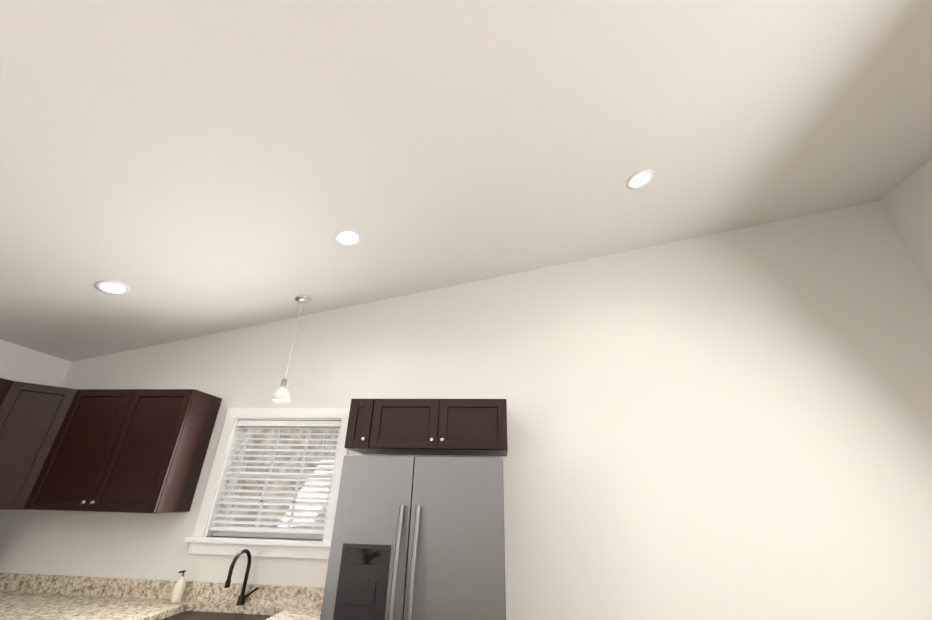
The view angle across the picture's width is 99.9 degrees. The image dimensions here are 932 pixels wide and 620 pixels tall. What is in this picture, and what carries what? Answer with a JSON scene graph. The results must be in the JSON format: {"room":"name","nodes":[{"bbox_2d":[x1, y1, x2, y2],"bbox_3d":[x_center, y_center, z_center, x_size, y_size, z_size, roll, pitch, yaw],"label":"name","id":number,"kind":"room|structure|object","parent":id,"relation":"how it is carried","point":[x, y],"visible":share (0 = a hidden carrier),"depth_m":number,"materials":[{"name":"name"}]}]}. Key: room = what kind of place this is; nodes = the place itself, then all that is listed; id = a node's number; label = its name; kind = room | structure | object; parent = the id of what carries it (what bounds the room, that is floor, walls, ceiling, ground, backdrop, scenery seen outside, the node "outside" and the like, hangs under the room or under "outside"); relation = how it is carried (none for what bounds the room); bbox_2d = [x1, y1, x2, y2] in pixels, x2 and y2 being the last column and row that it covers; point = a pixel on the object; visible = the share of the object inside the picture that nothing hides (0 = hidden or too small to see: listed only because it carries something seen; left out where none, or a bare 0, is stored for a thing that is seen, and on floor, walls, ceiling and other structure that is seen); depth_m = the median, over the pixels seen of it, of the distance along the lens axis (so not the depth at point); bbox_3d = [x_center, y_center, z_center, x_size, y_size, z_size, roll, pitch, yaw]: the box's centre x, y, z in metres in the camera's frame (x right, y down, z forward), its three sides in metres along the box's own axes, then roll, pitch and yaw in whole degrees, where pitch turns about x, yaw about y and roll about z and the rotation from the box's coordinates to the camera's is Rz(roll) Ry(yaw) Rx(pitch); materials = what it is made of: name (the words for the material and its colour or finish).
{"room":"kitchen","nodes":[
{"label":"kitchen","id":0,"kind":"room"},
{"bbox_2d":[0,340,71,512],"bbox_3d":[-4.014,-0.513,0.749,0.160,4.600,6.430,-1,-26,5],"label":"wall","id":1,"kind":"structure","parent":0,"point":[18,363],"depth_m":3.32,"materials":[{"name":"white paint"}]},
{"bbox_2d":[0,378,7,393],"bbox_3d":[-3.549,0.847,2.607,0.378,0.860,0.434,-1,-26,5],"label":"upper cabinet","id":2,"kind":"object","parent":1,"relation":"attached to","point":[3,382],"depth_m":2.86,"materials":[{"name":"brown wood"}]},
{"bbox_2d":[0,380,79,508],"bbox_3d":[-3.377,1.030,2.984,0.647,0.860,0.647,-1,-26,5],"label":"upper cabinet","id":3,"kind":"object","parent":1,"relation":"attached to","point":[32,415],"depth_m":2.89,"materials":[{"name":"brown wood"}]},
{"bbox_2d":[0,201,931,619],"bbox_3d":[0.141,0.760,3.222,7.630,4.600,0.160,-1,-26,5],"label":"wall","id":4,"kind":"structure","parent":0,"point":[732,425],"depth_m":2.99,"materials":[{"name":"white paint"}]},
{"bbox_2d":[24,389,143,511],"bbox_3d":[-2.848,1.078,3.059,0.608,0.860,0.378,-1,-26,5],"label":"upper cabinet","id":5,"kind":"object","parent":4,"relation":"attached to","point":[114,450],"depth_m":2.91,"materials":[{"name":"brown wood"}]},
{"bbox_2d":[96,389,221,512],"bbox_3d":[-2.386,1.078,3.035,0.561,0.860,0.340,-1,-26,5],"label":"upper cabinet","id":6,"kind":"object","parent":4,"relation":"attached to","point":[157,468],"depth_m":2.91,"materials":[{"name":"brown wood"}]},
{"bbox_2d":[184,408,349,558],"bbox_3d":[-1.463,1.310,3.074,1.140,1.047,0.195,-1,-26,5],"label":"window","id":7,"kind":"structure","parent":4,"relation":"in","point":[225,472],"depth_m":3.04,"materials":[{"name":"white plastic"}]},
{"bbox_2d":[344,399,507,455],"bbox_3d":[-0.259,0.861,2.870,1.112,0.340,0.448,-1,-26,5],"label":"upper cabinet","id":8,"kind":"object","parent":4,"relation":"attached to","point":[472,427],"visible":1,"depth_m":2.70,"materials":[{"name":"brown wood"}]},
{"bbox_2d":[0,0,931,361],"bbox_3d":[-0.190,-1.666,0.925,7.790,1.758,6.430,-1,-26,5],"label":"ceiling","id":9,"kind":"structure","parent":0,"point":[186,168],"depth_m":2.20,"materials":[{"name":"white paint"}]},
{"bbox_2d":[95,281,129,294],"bbox_3d":[-2.519,-0.157,2.797,0.188,0.044,0.190,-1,-26,5],"label":"recessed light","id":10,"kind":"object","parent":9,"relation":"in","point":[113,287],"visible":1,"depth_m":2.79,"materials":[{"name":"white plastic"}]},
{"bbox_2d":[270,295,309,402],"bbox_3d":[-1.413,0.295,3.184,0.140,0.892,0.140,-1,-26,5],"label":"pendant light","id":11,"kind":"object","parent":9,"relation":"hanging from","point":[280,394],"visible":1,"depth_m":3.04,"materials":[{"name":"white glass"}]},
{"bbox_2d":[334,229,361,246],"bbox_3d":[-0.832,-0.507,2.765,0.188,0.044,0.190,-1,-26,5],"label":"recessed light","id":12,"kind":"object","parent":9,"relation":"in","point":[347,237],"visible":1,"depth_m":2.76,"materials":[{"name":"white plastic"}]},
{"bbox_2d":[627,169,654,189],"bbox_3d":[1.229,-0.918,2.760,0.188,0.044,0.190,-1,-26,5],"label":"recessed light","id":13,"kind":"object","parent":9,"relation":"in","point":[640,179],"visible":1,"depth_m":2.75,"materials":[{"name":"white plastic"}]},
{"bbox_2d":[879,159,931,295],"bbox_3d":[3.584,-0.657,0.073,0.160,4.600,6.110,-1,-26,5],"label":"wall","id":14,"kind":"structure","parent":0,"point":[906,204],"depth_m":3.30,"materials":[{"name":"white paint"}]},
{"bbox_3d":[-0.265,1.546,-0.602,7.790,0.120,6.430,-1,-26,5],"label":"floor","id":15,"kind":"structure","parent":0,"visible":0},
{"bbox_2d":[0,573,324,619],"bbox_3d":[-2.220,2.244,2.283,3.029,1.015,0.661,-1,-26,5],"label":"countertop","id":16,"kind":"structure","parent":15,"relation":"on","point":[39,597],"depth_m":2.22,"materials":[{"name":"beige stone"}]},
{"bbox_2d":[170,570,185,602],"bbox_3d":[-1.968,1.897,2.692,0.068,0.180,0.074,-1,-26,5],"label":"soap dispenser","id":17,"kind":"object","parent":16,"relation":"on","point":[178,590],"visible":1,"depth_m":2.67,"materials":[{"name":"beige"}]},
{"bbox_2d":[224,549,258,604],"bbox_3d":[-1.480,1.792,2.620,0.140,0.330,0.242,-1,-26,5],"label":"faucet","id":18,"kind":"object","parent":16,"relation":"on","point":[241,599],"visible":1,"depth_m":2.65,"materials":[{"name":"black metal"}]},
{"bbox_2d":[320,456,505,619],"bbox_3d":[-0.241,1.803,2.173,0.925,1.800,0.855,-1,-26,5],"label":"refrigerator","id":19,"kind":"object","parent":15,"relation":"on","point":[418,538],"visible":1,"depth_m":2.06,"materials":[{"name":"grey metal"}]}
]}

